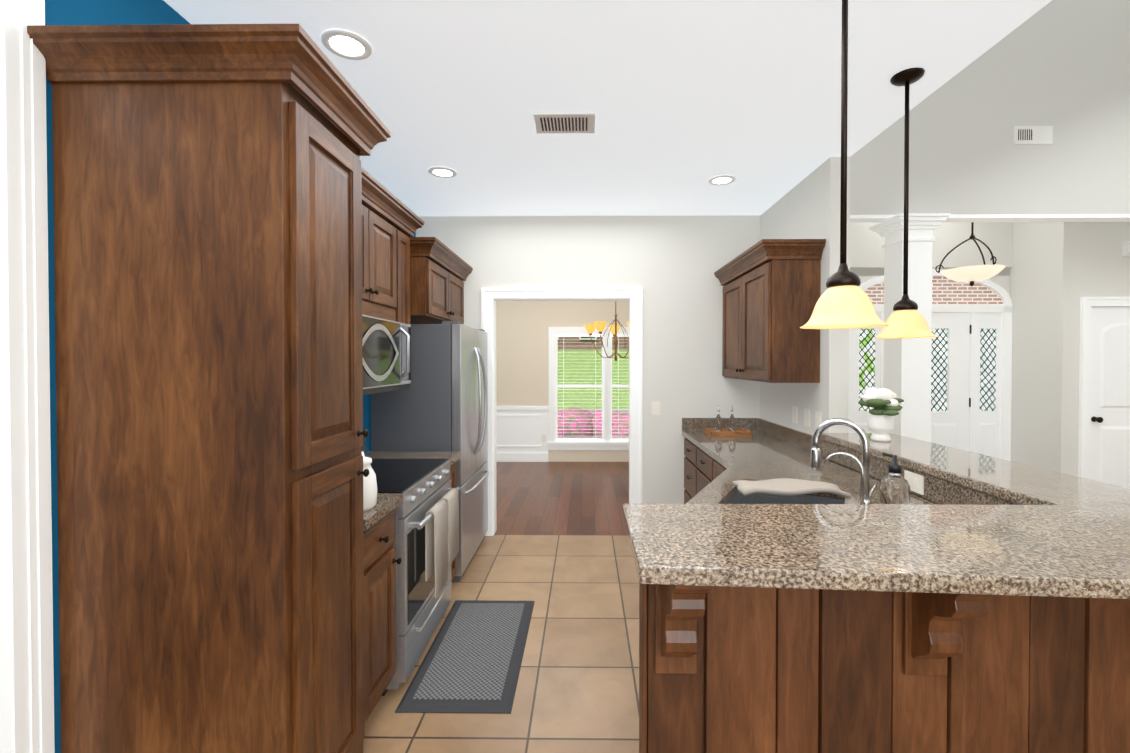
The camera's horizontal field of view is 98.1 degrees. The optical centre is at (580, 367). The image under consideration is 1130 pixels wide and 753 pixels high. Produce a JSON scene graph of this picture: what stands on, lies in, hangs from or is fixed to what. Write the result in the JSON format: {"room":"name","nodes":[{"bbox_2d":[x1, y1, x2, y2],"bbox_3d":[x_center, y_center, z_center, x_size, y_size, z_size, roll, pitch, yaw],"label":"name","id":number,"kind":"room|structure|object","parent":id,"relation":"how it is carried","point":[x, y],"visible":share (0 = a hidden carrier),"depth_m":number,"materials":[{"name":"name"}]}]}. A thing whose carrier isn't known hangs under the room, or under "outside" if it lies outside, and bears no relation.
{"room":"kitchen","nodes":[
{"label":"kitchen","id":0,"kind":"room"},
{"bbox_2d":[45,0,415,752],"bbox_3d":[-1.517,0.116,0.610,0.135,2.740,7.450,0,1,1],"label":"wall","id":1,"kind":"structure","parent":0,"point":[109,12],"depth_m":1.35,"materials":[{"name":"blue"}]},
{"bbox_2d":[0,0,54,752],"bbox_3d":[-1.512,0.220,0.685,0.162,2.530,1.267,0,1,1],"label":"trim","id":2,"kind":"structure","parent":1,"relation":"attached to","point":[26,671],"depth_m":1.26,"materials":[{"name":"white wood"}]},
{"bbox_2d":[362,168,423,323],"bbox_3d":[-1.227,-0.428,2.509,0.398,1.042,1.420,0,1,1],"label":"upper cabinet","id":3,"kind":"object","parent":1,"relation":"attached to","point":[391,223],"visible":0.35,"depth_m":2.74,"materials":[{"name":"brown wood"}]},
{"bbox_2d":[362,314,410,394],"bbox_3d":[-1.192,-0.063,2.550,0.466,0.382,0.754,0,1,1],"label":"microwave","id":4,"kind":"object","parent":3,"relation":"attached to","point":[386,345],"visible":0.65,"depth_m":2.55,"materials":[{"name":"silver metal"}]},
{"bbox_2d":[409,237,472,324],"bbox_3d":[-1.169,-0.600,3.698,0.490,0.497,1.086,0,1,1],"label":"upper cabinet","id":5,"kind":"object","parent":1,"relation":"attached to","point":[440,271],"visible":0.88,"depth_m":3.39,"materials":[{"name":"brown wood"}]},
{"bbox_2d":[363,535,638,752],"bbox_3d":[2.692,1.517,0.521,8.555,0.060,7.330,0,1,1],"label":"floor","id":6,"kind":"structure","parent":0,"point":[577,689],"depth_m":2.44,"materials":[{"name":"beige tile"}]},
{"bbox_2d":[27,24,390,752],"bbox_3d":[-1.077,0.293,1.573,0.720,2.362,0.596,0,1,1],"label":"pantry cabinet","id":7,"kind":"object","parent":6,"relation":"on","point":[207,186],"visible":1,"depth_m":1.34,"materials":[{"name":"brown wood"}]},
{"bbox_2d":[363,500,401,721],"bbox_3d":[-1.122,1.035,1.998,0.622,0.868,0.364,0,1,1],"label":"panel","id":8,"kind":"object","parent":6,"relation":"on","point":[380,560],"depth_m":1.98,"materials":[{"name":"brown wood"}]},
{"bbox_2d":[362,451,377,510],"bbox_3d":[-0.875,0.443,1.942,0.132,0.230,0.132,0,1,1],"label":"canister","id":9,"kind":"object","parent":8,"relation":"on","point":[370,489],"visible":0.33,"depth_m":1.92,"materials":[{"name":"white ceramic"}]},
{"bbox_2d":[365,456,460,578],"bbox_3d":[-1.110,1.022,3.069,0.622,0.868,0.246,0,1,1],"label":"panel","id":10,"kind":"object","parent":6,"relation":"on","point":[380,496],"depth_m":2.99,"materials":[{"name":"brown wood"}]},
{"bbox_2d":[371,459,459,695],"bbox_3d":[-1.056,0.967,2.561,0.720,0.990,0.754,0,1,1],"label":"range","id":11,"kind":"object","parent":6,"relation":"on","point":[426,544],"visible":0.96,"depth_m":2.40,"materials":[{"name":"silver metal"}]},
{"bbox_2d":[371,321,488,581],"bbox_3d":[-1.061,0.565,3.736,0.682,1.765,0.900,0,1,1],"label":"refrigerator","id":12,"kind":"object","parent":6,"relation":"on","point":[440,404],"visible":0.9,"depth_m":3.29,"materials":[{"name":"grey metal"}]},
{"bbox_2d":[395,600,534,713],"bbox_3d":[-0.536,1.452,2.566,0.495,0.018,0.970,0,1,1],"label":"kitchen mat","id":13,"kind":"object","parent":6,"relation":"on","point":[472,661],"visible":1,"depth_m":2.41,"materials":[{"name":"grey"}]},
{"bbox_2d":[626,529,710,752],"bbox_3d":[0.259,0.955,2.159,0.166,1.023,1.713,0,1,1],"label":"panel","id":14,"kind":"object","parent":6,"relation":"on","point":[675,656],"depth_m":1.31,"materials":[{"name":"brown wood"}]},
{"bbox_2d":[684,438,691,503],"bbox_3d":[1.206,1.011,3.950,0.647,0.868,0.487,0,1,1],"label":"panel","id":15,"kind":"object","parent":6,"relation":"on","point":[687,444],"depth_m":4.02,"materials":[{"name":"brown wood"}]},
{"bbox_2d":[692,443,707,497],"bbox_3d":[1.200,1.017,3.471,0.647,0.868,0.472,0,1,1],"label":"panel","id":16,"kind":"object","parent":6,"relation":"on","point":[702,469],"depth_m":3.63,"materials":[{"name":"brown wood"}]},
{"bbox_2d":[711,621,826,752],"bbox_3d":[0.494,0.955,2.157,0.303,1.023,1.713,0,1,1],"label":"panel","id":17,"kind":"object","parent":6,"relation":"on","point":[769,678],"depth_m":1.30,"materials":[{"name":"brown wood"}]},
{"bbox_2d":[623,433,1129,620],"bbox_3d":[1.236,0.429,1.946,2.200,0.039,2.101,0,1,1],"label":"countertop","id":18,"kind":"structure","parent":17,"relation":"on","point":[1003,540],"depth_m":1.27,"materials":[{"name":"beige stone"}]},
{"bbox_2d":[858,387,903,441],"bbox_3d":[1.657,0.254,2.696,0.221,0.291,0.275,0,1,1],"label":"vase","id":19,"kind":"object","parent":18,"relation":"on","point":[881,415],"visible":1,"depth_m":2.65,"materials":[{"name":"white ceramic"}]},
{"bbox_2d":[708,455,838,498],"bbox_3d":[1.195,1.023,2.990,0.647,0.868,0.489,0,1,1],"label":"panel","id":20,"kind":"object","parent":6,"relation":"on","point":[715,468],"depth_m":3.21,"materials":[{"name":"brown wood"}]},
{"bbox_2d":[827,621,902,752],"bbox_3d":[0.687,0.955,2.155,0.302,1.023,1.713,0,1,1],"label":"panel","id":21,"kind":"object","parent":6,"relation":"on","point":[865,658],"depth_m":1.30,"materials":[{"name":"brown wood"}]},
{"bbox_2d":[903,621,962,752],"bbox_3d":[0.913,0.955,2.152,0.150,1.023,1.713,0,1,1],"label":"panel","id":22,"kind":"object","parent":6,"relation":"on","point":[930,648],"depth_m":1.30,"materials":[{"name":"brown wood"}]},
{"bbox_2d":[959,621,1042,752],"bbox_3d":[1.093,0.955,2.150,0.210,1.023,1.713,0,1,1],"label":"panel","id":23,"kind":"object","parent":6,"relation":"on","point":[1001,662],"depth_m":1.29,"materials":[{"name":"brown wood"}]},
{"bbox_2d":[1043,621,1098,752],"bbox_3d":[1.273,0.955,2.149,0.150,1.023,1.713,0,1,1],"label":"panel","id":24,"kind":"object","parent":6,"relation":"on","point":[1070,648],"depth_m":1.30,"materials":[{"name":"brown wood"}]},
{"bbox_2d":[1099,621,1129,752],"bbox_3d":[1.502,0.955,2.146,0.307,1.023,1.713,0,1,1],"label":"panel","id":25,"kind":"object","parent":6,"relation":"on","point":[1114,636],"depth_m":1.29,"materials":[{"name":"brown wood"}]},
{"bbox_3d":[0.843,1.044,2.122,1.228,0.847,1.252,0,1,1],"label":"base cabinet","id":26,"kind":"object","parent":6,"relation":"on","visible":0},
{"bbox_2d":[682,418,937,504],"bbox_3d":[0.861,0.487,2.839,1.306,0.614,2.699,0,1,1],"label":"countertop","id":27,"kind":"structure","parent":26,"relation":"on","point":[767,462],"depth_m":2.49,"materials":[{"name":"stone"}]},
{"bbox_2d":[704,406,751,435],"bbox_3d":[1.187,0.420,3.950,0.320,0.228,0.220,0,1,1],"label":"wood tray","id":28,"kind":"object","parent":27,"relation":"on","point":[719,430],"visible":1,"depth_m":3.93,"materials":[{"name":"brown wood"}]},
{"bbox_2d":[727,492,844,503],"bbox_3d":[0.812,0.703,1.992,0.790,0.204,0.917,0,1,1],"label":"sink basin","id":29,"kind":"object","parent":27,"relation":"in","point":[736,498],"depth_m":2.32,"materials":[{"name":"black metal"}]},
{"bbox_2d":[732,478,850,497],"bbox_3d":[0.948,0.546,2.222,0.484,0.047,0.212,0,1,1],"label":"towel","id":30,"kind":"object","parent":27,"relation":"in","point":[778,486],"depth_m":2.19,"materials":[{"name":"fabric"}]},
{"bbox_2d":[810,418,875,503],"bbox_3d":[1.029,0.376,1.873,0.247,0.368,0.134,0,1,1],"label":"faucet","id":31,"kind":"object","parent":27,"relation":"on","point":[815,463],"depth_m":1.85,"materials":[{"name":"silver metal"}]},
{"bbox_2d":[823,452,863,503],"bbox_3d":[0.935,0.430,1.718,0.130,0.265,0.084,0,1,1],"label":"faucet","id":32,"kind":"object","parent":27,"relation":"on","point":[829,457],"depth_m":1.70,"materials":[{"name":"silver metal"}]},
{"bbox_2d":[879,453,909,503],"bbox_3d":[1.194,0.445,1.863,0.100,0.228,0.106,0,1,1],"label":"soap dispenser","id":33,"kind":"object","parent":27,"relation":"on","point":[894,486],"visible":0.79,"depth_m":1.83,"materials":[{"name":"clear glass"}]},
{"bbox_2d":[494,462,628,535],"bbox_3d":[1.927,1.452,5.830,10.200,0.060,3.270,0,1,1],"label":"floor","id":34,"kind":"structure","parent":0,"point":[562,498],"depth_m":5.35,"materials":[{"name":"brown wood"}]},
{"bbox_2d":[869,213,950,441],"bbox_3d":[2.820,0.088,4.228,0.420,2.708,0.420,0,1,1],"label":"column","id":35,"kind":"structure","parent":34,"relation":"on","point":[907,372],"depth_m":4.10,"materials":[{"name":"white"}]},
{"bbox_2d":[496,301,628,461],"bbox_3d":[-0.733,0.034,7.387,4.845,2.740,0.140,0,1,1],"label":"wall","id":36,"kind":"structure","parent":0,"point":[522,353],"depth_m":7.31,"materials":[{"name":"beige paint"}]},
{"bbox_2d":[496,406,547,461],"bbox_3d":[-0.674,0.990,7.312,4.725,0.830,0.030,0,1,1],"label":"trim","id":37,"kind":"structure","parent":36,"relation":"attached to","point":[520,430],"depth_m":7.32,"materials":[{"name":"white"}]},
{"bbox_2d":[541,434,545,441],"bbox_3d":[-0.542,1.047,7.317,0.070,0.115,0.006,0,1,1],"label":"outlet","id":38,"kind":"object","parent":36,"relation":"attached to","point":[543,437],"visible":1,"depth_m":7.32,"materials":[{"name":"white plastic"}]},
{"bbox_2d":[547,327,628,449],"bbox_3d":[0.404,0.309,7.333,1.780,1.830,0.150,0,1,1],"label":"dining room window","id":39,"kind":"structure","parent":36,"relation":"in","point":[606,441],"depth_m":7.31,"materials":[{"name":"white wood"}]},
{"bbox_2d":[164,0,1051,215],"bbox_3d":[2.701,-1.294,0.547,8.540,0.080,7.450,0,1,1],"label":"ceiling","id":40,"kind":"structure","parent":0,"point":[684,101],"depth_m":2.21,"materials":[{"name":"white paint"}]},
{"bbox_2d":[321,29,371,59],"bbox_3d":[-0.915,-1.265,1.922,0.184,0.010,0.184,0,1,1],"label":"recessed light","id":41,"kind":"object","parent":40,"relation":"in","point":[346,44],"visible":1,"depth_m":1.92,"materials":[{"name":"white"}]},
{"bbox_2d":[428,167,456,177],"bbox_3d":[-0.901,-1.281,3.212,0.184,0.010,0.184,0,1,1],"label":"recessed light","id":42,"kind":"object","parent":40,"relation":"in","point":[443,172],"visible":0.96,"depth_m":3.21,"materials":[{"name":"white"}]},
{"bbox_2d":[533,113,594,132],"bbox_3d":[-0.078,-1.273,2.553,0.310,0.009,0.200,0,1,1],"label":"ceiling vent","id":43,"kind":"object","parent":40,"relation":"in","point":[564,122],"visible":1,"depth_m":2.53,"materials":[{"name":"white metal"}]},
{"bbox_2d":[708,175,735,184],"bbox_3d":[0.971,-1.282,3.352,0.184,0.010,0.184,0,1,1],"label":"recessed light","id":44,"kind":"object","parent":40,"relation":"in","point":[722,180],"visible":0.98,"depth_m":3.34,"materials":[{"name":"white"}]},
{"bbox_2d":[800,0,888,328],"bbox_3d":[0.795,-0.695,1.475,0.240,1.140,0.240,0,1,1],"label":"pendant light","id":45,"kind":"object","parent":40,"relation":"hanging from","point":[844,301],"visible":1,"depth_m":1.46,"materials":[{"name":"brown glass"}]},
{"bbox_2d":[875,67,938,338],"bbox_3d":[1.428,-0.703,2.144,0.240,1.140,0.240,0,1,1],"label":"pendant light","id":46,"kind":"object","parent":40,"relation":"hanging from","point":[906,319],"visible":0.96,"depth_m":2.13,"materials":[{"name":"brown"}]},
{"bbox_2d":[416,0,1129,503],"bbox_3d":[2.740,-2.158,4.202,8.540,7.200,0.120,0,1,1],"label":"wall","id":47,"kind":"structure","parent":0,"point":[1062,67],"depth_m":4.15,"materials":[{"name":"grey paint"}]},
{"bbox_2d":[481,287,642,535],"bbox_3d":[-0.156,0.379,4.264,1.374,2.125,0.172,0,1,1],"label":"trim","id":48,"kind":"structure","parent":47,"relation":"attached to","point":[633,296],"depth_m":4.18,"materials":[{"name":"white wood"}]},
{"bbox_2d":[652,401,659,414],"bbox_3d":[0.650,0.345,4.189,0.072,0.115,0.012,0,1,1],"label":"light switch","id":49,"kind":"object","parent":47,"relation":"attached to","point":[655,407],"visible":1,"depth_m":4.19,"materials":[{"name":"white plastic"}]},
{"bbox_2d":[850,214,1129,222],"bbox_3d":[4.333,-1.283,4.195,5.355,0.030,0.128,0,1,1],"label":"trim","id":50,"kind":"structure","parent":47,"relation":"attached to","point":[1019,218],"depth_m":4.16,"materials":[{"name":"white wood"}]},
{"bbox_2d":[1013,126,1052,143],"bbox_3d":[3.820,-1.962,4.126,0.320,0.150,0.012,0,1,1],"label":"air vent","id":51,"kind":"object","parent":47,"relation":"in","point":[1033,134],"visible":1,"depth_m":4.12,"materials":[{"name":"white metal"}]},
{"bbox_2d":[760,157,849,434],"bbox_3d":[1.588,0.080,3.587,0.120,2.740,1.190,0,1,1],"label":"wall","id":52,"kind":"structure","parent":0,"point":[808,207],"depth_m":3.10,"materials":[{"name":"white paint"}]},
{"bbox_2d":[714,239,825,382],"bbox_3d":[1.329,-0.357,3.596,0.393,0.892,1.130,0,1,1],"label":"upper cabinet","id":53,"kind":"object","parent":52,"relation":"attached to","point":[771,291],"visible":1,"depth_m":3.10,"materials":[{"name":"brown wood"}]},
{"bbox_2d":[792,406,796,423],"bbox_3d":[1.522,0.333,3.475,0.008,0.115,0.072,0,1,1],"label":"outlet","id":54,"kind":"object","parent":52,"relation":"attached to","point":[794,409],"depth_m":3.47,"materials":[{"name":"white plastic"}]},
{"bbox_2d":[804,409,809,426],"bbox_3d":[1.520,0.336,3.285,0.008,0.115,0.072,0,1,1],"label":"outlet","id":55,"kind":"object","parent":52,"relation":"attached to","point":[807,417],"depth_m":3.27,"materials":[{"name":"white plastic"}]},
{"bbox_2d":[815,411,820,428],"bbox_3d":[1.518,0.338,3.125,0.008,0.115,0.072,0,1,1],"label":"outlet","id":56,"kind":"object","parent":52,"relation":"attached to","point":[817,414],"depth_m":3.12,"materials":[{"name":"white plastic"}]},
{"bbox_2d":[904,470,923,494],"bbox_3d":[1.463,0.502,2.148,0.008,0.080,0.120,0,1,1],"label":"outlet","id":57,"kind":"object","parent":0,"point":[915,482],"visible":0.86,"depth_m":2.13,"materials":[{"name":"white plastic"}]},
{"bbox_2d":[850,222,1012,267],"bbox_3d":[3.259,-0.248,5.450,2.940,3.350,0.140,0,1,1],"label":"wall","id":58,"kind":"structure","parent":0,"point":[867,250],"depth_m":5.36,"materials":[{"name":"white paint"}]},
{"bbox_2d":[849,268,1011,460],"bbox_3d":[3.823,0.165,5.367,1.804,2.527,0.094,0,1,1],"label":"entry door","id":59,"kind":"structure","parent":58,"relation":"in","point":[971,370],"depth_m":5.38,"materials":[{"name":"white wood"}]},
{"bbox_2d":[1010,222,1129,476],"bbox_3d":[5.873,-0.245,5.166,2.295,3.350,0.770,0,1,1],"label":"wall","id":60,"kind":"structure","parent":0,"point":[1059,270],"depth_m":4.88,"materials":[{"name":"white paint"}]},
{"bbox_2d":[1078,297,1129,478],"bbox_3d":[5.356,0.373,4.780,0.930,2.125,0.027,0,1,1],"label":"door frame","id":61,"kind":"structure","parent":60,"relation":"attached to","point":[1086,303],"depth_m":4.78,"materials":[{"name":"white wood"}]},
{"bbox_2d":[1089,307,1129,488],"bbox_3d":[5.356,0.417,4.791,0.748,2.024,0.107,0,1,1],"label":"closet door","id":62,"kind":"structure","parent":60,"relation":"in","point":[1109,462],"depth_m":4.80,"materials":[{"name":"white wood"}]},
{"bbox_2d":[1122,241,1129,256],"bbox_3d":[5.401,-1.155,4.748,0.230,0.140,0.054,0,1,1],"label":"door chime","id":63,"kind":"object","parent":60,"relation":"attached to","point":[1126,249],"visible":1,"depth_m":4.75,"materials":[{"name":"white plastic"}]},
{"bbox_3d":[-0.749,-1.358,5.885,4.845,0.080,3.150,0,1,1],"label":"ceiling","id":64,"kind":"structure","parent":0,"visible":0},
{"bbox_2d":[584,301,628,360],"bbox_3d":[0.429,-0.698,5.884,0.765,1.240,0.738,0,1,1],"label":"dining chandelier","id":65,"kind":"object","parent":64,"relation":"hanging from","point":[599,326],"visible":0.69,"depth_m":5.85,"materials":[{"name":"gold metal"}]},
{"bbox_3d":[4.340,-1.957,4.897,5.355,0.080,1.300,0,1,1],"label":"ceiling","id":66,"kind":"structure","parent":0,"visible":0},
{"bbox_2d":[935,222,1005,285],"bbox_3d":[3.738,-1.343,4.642,0.496,1.140,0.529,0,1,1],"label":"pendant light","id":67,"kind":"object","parent":66,"relation":"hanging from","point":[972,274],"visible":0.94,"depth_m":4.57,"materials":[{"name":"beige glass"}]},
{"label":"outside","id":68,"kind":"structure","parent":0,"visible":0},
{"bbox_2d":[558,350,628,412],"bbox_3d":[0.654,-0.353,63.664,80.000,3.050,112.400,0,1,1],"label":"lawn","id":69,"kind":"structure","parent":68,"point":[582,364],"depth_m":22.66,"materials":[{"name":"green plant"}]},
{"bbox_2d":[558,407,628,436],"bbox_3d":[0.997,1.302,9.448,7.392,1.096,1.706,0,1,1],"label":"azaleas","id":70,"kind":"object","parent":69,"relation":"on","point":[583,424],"visible":0.12,"depth_m":9.11,"materials":[{"name":"pink plant"}]},
{"bbox_2d":[558,337,628,349],"bbox_3d":[2.842,-4.379,34.788,14.000,6.500,8.600,0,1,1],"label":"house","id":71,"kind":"structure","parent":69,"relation":"on","point":[578,343],"depth_m":30.85,"materials":[{"name":"brick"}]}
]}

